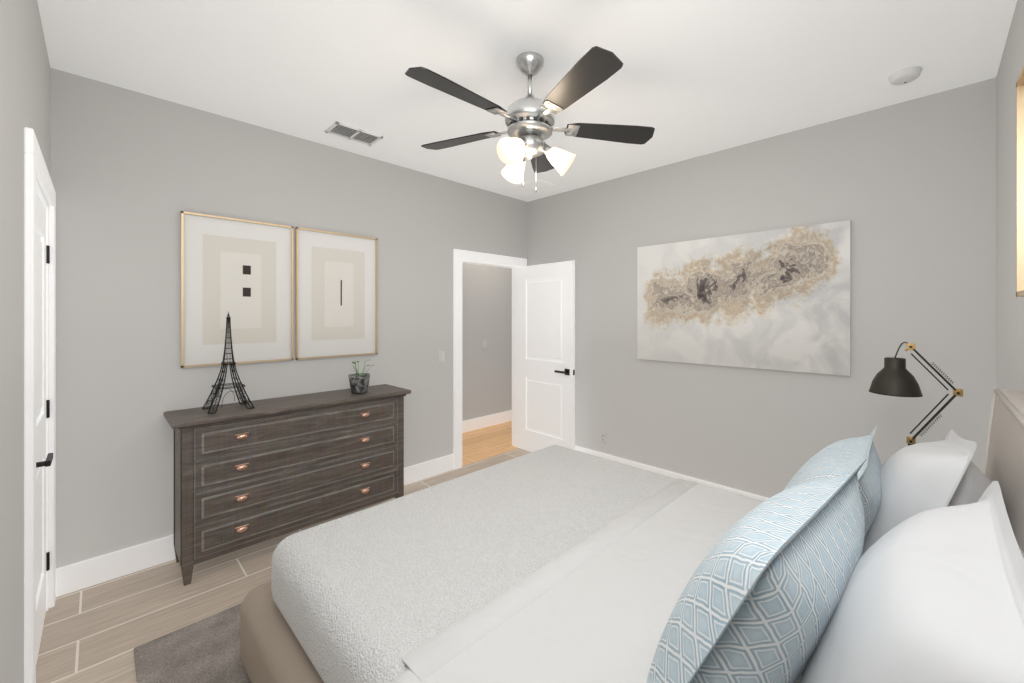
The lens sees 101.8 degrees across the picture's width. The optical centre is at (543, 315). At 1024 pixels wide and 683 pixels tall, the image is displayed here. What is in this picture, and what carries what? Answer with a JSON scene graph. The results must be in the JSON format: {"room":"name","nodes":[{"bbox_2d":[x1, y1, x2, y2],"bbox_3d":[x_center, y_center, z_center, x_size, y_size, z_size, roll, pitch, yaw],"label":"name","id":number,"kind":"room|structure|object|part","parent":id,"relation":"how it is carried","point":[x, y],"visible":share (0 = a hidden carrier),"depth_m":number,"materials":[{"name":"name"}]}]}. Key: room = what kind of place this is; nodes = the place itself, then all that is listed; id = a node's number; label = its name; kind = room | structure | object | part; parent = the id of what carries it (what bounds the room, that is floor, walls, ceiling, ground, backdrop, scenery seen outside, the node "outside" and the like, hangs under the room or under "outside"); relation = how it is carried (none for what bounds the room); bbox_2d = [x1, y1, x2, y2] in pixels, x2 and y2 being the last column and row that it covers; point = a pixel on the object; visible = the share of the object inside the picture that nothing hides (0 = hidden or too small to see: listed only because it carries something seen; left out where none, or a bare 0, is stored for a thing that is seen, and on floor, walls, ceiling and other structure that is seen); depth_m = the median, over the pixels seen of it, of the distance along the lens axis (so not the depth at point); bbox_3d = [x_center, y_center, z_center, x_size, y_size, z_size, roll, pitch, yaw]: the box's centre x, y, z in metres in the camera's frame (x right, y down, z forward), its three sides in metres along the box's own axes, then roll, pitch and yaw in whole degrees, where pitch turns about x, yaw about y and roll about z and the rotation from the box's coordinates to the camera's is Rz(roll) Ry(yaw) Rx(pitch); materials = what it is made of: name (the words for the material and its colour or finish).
{"room":"bedroom","nodes":[
{"label":"bedroom","id":0,"kind":"room"},
{"bbox_2d":[0,0,48,682],"bbox_3d":[-1.264,0.091,0.859,3.540,2.800,0.120,0,0,43],"label":"wall","id":1,"kind":"structure","parent":0,"point":[13,69],"depth_m":1.26,"materials":[{"name":"grey paint"}]},
{"bbox_2d":[24,127,55,682],"bbox_3d":[-2.216,0.421,1.763,1.095,2.140,0.140,0,0,43],"label":"door frame","id":2,"kind":"structure","parent":1,"relation":"attached to","point":[35,167],"depth_m":1.46,"materials":[{"name":"white wood"}]},
{"bbox_2d":[36,191,52,663],"bbox_3d":[-2.201,0.475,1.785,0.884,2.008,0.147,0,0,43],"label":"closet door","id":3,"kind":"structure","parent":1,"relation":"in","point":[43,462],"depth_m":1.93,"materials":[{"name":"white wood"}]},
{"bbox_2d":[49,63,49,174],"bbox_3d":[-2.599,0.091,2.107,0.115,2.800,0.120,0,0,43],"label":"wall","id":4,"kind":"structure","parent":0,"point":[49,118],"depth_m":2.15,"materials":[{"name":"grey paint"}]},
{"bbox_2d":[36,421,530,682],"bbox_3d":[-0.103,1.540,2.895,4.865,0.102,6.080,0,0,43],"label":"floor","id":5,"kind":"structure","parent":0,"point":[98,633],"depth_m":2.16,"materials":[{"name":"brown wood"}]},
{"bbox_2d":[134,603,250,682],"bbox_3d":[-0.163,1.484,1.794,2.500,0.012,2.190,0,0,43],"label":"rug","id":6,"kind":"object","parent":5,"relation":"on","point":[206,650],"visible":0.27,"depth_m":1.81,"materials":[{"name":"grey carpet"}]},
{"bbox_2d":[240,389,1023,682],"bbox_3d":[0.214,0.875,1.626,2.415,1.212,1.940,0,0,43],"label":"bed","id":7,"kind":"object","parent":6,"relation":"on","point":[850,560],"visible":1,"depth_m":1.15,"materials":[{"name":"beige fabric"}]},
{"bbox_2d":[271,445,691,682],"bbox_3d":[-0.142,1.025,1.960,1.035,0.281,1.750,0,0,43],"label":"blanket","id":8,"kind":"object","parent":7,"relation":"on","point":[385,592],"depth_m":1.53,"materials":[{"name":"fabric"}]},
{"bbox_2d":[380,481,1023,682],"bbox_3d":[0.577,1.027,1.287,1.105,0.297,1.770,0,0,43],"label":"duvet","id":9,"kind":"object","parent":7,"relation":"on","point":[597,609],"depth_m":1.25,"materials":[{"name":"white fabric"}]},
{"bbox_2d":[622,458,866,682],"bbox_3d":[0.462,0.610,0.888,0.640,0.620,0.235,0,26,-42],"label":"pillow","id":10,"kind":"object","parent":7,"relation":"on","point":[781,596],"depth_m":0.70,"materials":[{"name":"blue fabric"}]},
{"bbox_2d":[758,425,884,609],"bbox_3d":[0.930,0.642,1.381,0.235,0.560,0.620,35,22,35],"label":"pillow","id":11,"kind":"object","parent":7,"relation":"on","point":[842,457],"depth_m":1.24,"materials":[{"name":"blue fabric"}]},
{"bbox_2d":[790,481,1023,682],"bbox_3d":[0.636,0.611,0.698,0.700,0.600,0.290,0,22,-47],"label":"pillow","id":12,"kind":"object","parent":7,"relation":"on","point":[939,597],"depth_m":0.61,"materials":[{"name":"white fabric"}]},
{"bbox_2d":[853,429,999,644],"bbox_3d":[1.178,0.640,1.300,0.290,0.600,0.680,25,8,40],"label":"pillow","id":13,"kind":"object","parent":7,"relation":"on","point":[917,478],"depth_m":1.15,"materials":[{"name":"white fabric"}]},
{"bbox_3d":[1.030,0.875,0.863,0.181,1.212,1.940,0,0,43],"label":"headboard","id":14,"kind":"part","parent":7,"relation":"part of","materials":[{"name":"grey fabric"}]},
{"bbox_2d":[163,384,410,585],"bbox_3d":[-1.659,1.034,2.871,0.425,0.913,1.400,0,0,43],"label":"dresser","id":15,"kind":"object","parent":5,"relation":"on","point":[262,471],"visible":1,"depth_m":2.61,"materials":[{"name":"brown wood"}]},
{"bbox_2d":[202,312,254,413],"bbox_3d":[-1.959,0.276,2.583,0.228,0.602,0.228,0,0,43],"label":"sculpture","id":16,"kind":"object","parent":15,"relation":"on","point":[238,385],"visible":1,"depth_m":2.58,"materials":[{"name":"black metal"}]},
{"bbox_2d":[348,359,373,393],"bbox_3d":[-1.378,0.455,3.132,0.196,0.240,0.193,0,0,43],"label":"potted plant","id":17,"kind":"object","parent":15,"relation":"on","point":[359,382],"visible":1,"depth_m":3.06,"materials":[{"name":"green plant"}]},
{"bbox_3d":[1.734,1.191,1.933,0.567,0.600,0.535,0,0,43],"label":"nightstand","id":18,"kind":"object","parent":5,"relation":"on","visible":0},
{"bbox_2d":[869,342,962,445],"bbox_3d":[1.733,0.506,1.945,0.330,0.767,0.200,0,0,43],"label":"desk lamp","id":19,"kind":"object","parent":18,"relation":"on","point":[894,376],"visible":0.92,"depth_m":1.93,"materials":[{"name":"brown metal"}]},
{"bbox_2d":[50,68,519,567],"bbox_3d":[-1.515,0.091,3.438,0.120,2.800,3.545,0,0,43],"label":"wall","id":20,"kind":"structure","parent":0,"point":[133,174],"depth_m":2.53,"materials":[{"name":"grey paint"}]},
{"bbox_2d":[181,211,292,367],"bbox_3d":[-2.025,-0.162,2.785,0.022,0.965,0.615,0,0,43],"label":"picture frame","id":21,"kind":"object","parent":20,"relation":"attached to","point":[240,271],"visible":1,"depth_m":2.76,"materials":[{"name":"gold metal"}]},
{"bbox_2d":[56,454,453,596],"bbox_3d":[-1.732,1.416,3.107,0.016,0.150,2.525,0,0,43],"label":"baseboard","id":22,"kind":"structure","parent":20,"relation":"attached to","point":[74,577],"depth_m":2.39,"materials":[{"name":"white wood"}]},
{"bbox_2d":[296,227,377,359],"bbox_3d":[-1.594,-0.162,3.245,0.022,0.965,0.605,0,0,43],"label":"picture frame","id":23,"kind":"object","parent":20,"relation":"attached to","point":[336,294],"visible":1,"depth_m":3.23,"materials":[{"name":"gold metal"}]},
{"bbox_2d":[439,351,444,362],"bbox_3d":[-0.961,0.391,3.936,0.010,0.116,0.070,0,0,43],"label":"light switch","id":24,"kind":"object","parent":20,"relation":"attached to","point":[441,356],"visible":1,"depth_m":3.93,"materials":[{"name":"white plastic"}]},
{"bbox_2d":[453,249,526,468],"bbox_3d":[-0.581,0.421,4.437,0.160,2.140,0.990,0,0,43],"label":"door frame","id":25,"kind":"structure","parent":20,"relation":"attached to","point":[473,257],"depth_m":4.08,"materials":[{"name":"white wood"}]},
{"bbox_2d":[462,263,511,420],"bbox_3d":[-1.037,0.091,5.370,0.120,2.800,3.500,0,0,43],"label":"wall","id":26,"kind":"structure","parent":0,"point":[487,317],"depth_m":5.58,"materials":[{"name":"grey paint"}]},
{"bbox_2d":[483,341,486,348],"bbox_3d":[-0.778,0.391,5.552,0.010,0.116,0.070,0,0,43],"label":"light switch","id":27,"kind":"object","parent":26,"relation":"attached to","point":[484,344],"visible":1,"depth_m":5.55,"materials":[{"name":"white plastic"}]},
{"bbox_2d":[462,410,511,432],"bbox_3d":[-0.987,1.416,5.324,0.016,0.150,3.500,0,0,43],"label":"baseboard","id":28,"kind":"structure","parent":26,"relation":"attached to","point":[484,421],"depth_m":5.56,"materials":[{"name":"white wood"}]},
{"bbox_2d":[520,200,526,258],"bbox_3d":[-0.265,0.091,4.775,0.120,2.800,0.115,0,0,43],"label":"wall","id":29,"kind":"structure","parent":0,"point":[523,229],"depth_m":4.73,"materials":[{"name":"grey paint"}]},
{"bbox_2d":[518,260,574,451],"bbox_3d":[0.010,0.467,4.380,0.811,2.023,0.150,0,0,43],"label":"door","id":30,"kind":"structure","parent":29,"relation":"in","point":[546,355],"depth_m":4.35,"materials":[{"name":"white wood"}]},
{"bbox_2d":[37,0,1016,201],"bbox_3d":[0.281,-1.359,2.536,3.815,0.100,6.080,0,0,43],"label":"ceiling","id":31,"kind":"structure","parent":0,"point":[689,79],"depth_m":2.15,"materials":[{"name":"white paint"}]},
{"bbox_2d":[325,121,382,145],"bbox_3d":[-1.357,-1.302,2.986,0.210,0.015,0.330,0,0,43],"label":"ceiling vent","id":32,"kind":"object","parent":31,"relation":"in","point":[342,130],"visible":1,"depth_m":2.97,"materials":[{"name":"white plastic"}]},
{"bbox_2d":[405,46,654,192],"bbox_3d":[-0.104,-0.972,2.092,1.291,0.675,1.245,0,0,43],"label":"ceiling fan","id":33,"kind":"object","parent":31,"relation":"hanging from","point":[529,120],"visible":1,"depth_m":2.04,"materials":[{"name":"silver metal"}]},
{"bbox_2d":[515,179,554,191],"bbox_3d":[-0.084,-1.305,4.164,0.300,0.009,0.280,0,0,43],"label":"ceiling vent","id":34,"kind":"object","parent":31,"relation":"in","point":[531,185],"visible":0.88,"depth_m":4.15,"materials":[{"name":"white metal"}]},
{"bbox_2d":[888,66,921,84],"bbox_3d":[1.955,-1.290,2.244,0.140,0.038,0.140,0,0,43],"label":"smoke detector","id":35,"kind":"object","parent":31,"relation":"attached to","point":[906,75],"visible":1,"depth_m":2.22,"materials":[{"name":"white plastic"}]},
{"bbox_2d":[527,77,995,497],"bbox_3d":[1.238,0.091,3.531,3.775,2.800,0.120,0,0,43],"label":"wall","id":36,"kind":"structure","parent":0,"point":[907,189],"depth_m":2.88,"materials":[{"name":"grey paint"}]},
{"bbox_2d":[600,431,605,443],"bbox_3d":[0.585,1.191,4.052,0.070,0.116,0.010,0,0,43],"label":"outlet","id":37,"kind":"object","parent":36,"relation":"attached to","point":[603,437],"visible":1,"depth_m":4.05,"materials":[{"name":"white plastic"}]},
{"bbox_2d":[575,446,768,500],"bbox_3d":[1.147,1.416,3.522,3.655,0.150,0.016,0,0,43],"label":"baseboard","id":38,"kind":"structure","parent":36,"relation":"attached to","point":[648,467],"depth_m":3.60,"materials":[{"name":"white wood"}]},
{"bbox_2d":[637,220,850,375],"bbox_3d":[1.433,-0.114,3.238,1.560,1.010,0.035,0,0,43],"label":"canvas painting","id":39,"kind":"object","parent":36,"relation":"attached to","point":[778,299],"visible":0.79,"depth_m":3.10},
{"bbox_2d":[996,0,1023,391],"bbox_3d":[1.323,0.091,0.946,0.120,2.800,3.780,0,0,43],"label":"wall","id":40,"kind":"structure","parent":0,"point":[1009,339],"depth_m":1.92,"materials":[{"name":"grey paint"}]},
{"bbox_2d":[1016,63,1023,296],"bbox_3d":[1.504,-0.464,1.252,0.028,0.790,0.755,0,0,43],"label":"window","id":41,"kind":"structure","parent":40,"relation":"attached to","point":[1020,187],"depth_m":1.52,"materials":[{"name":"beige"}]}
]}

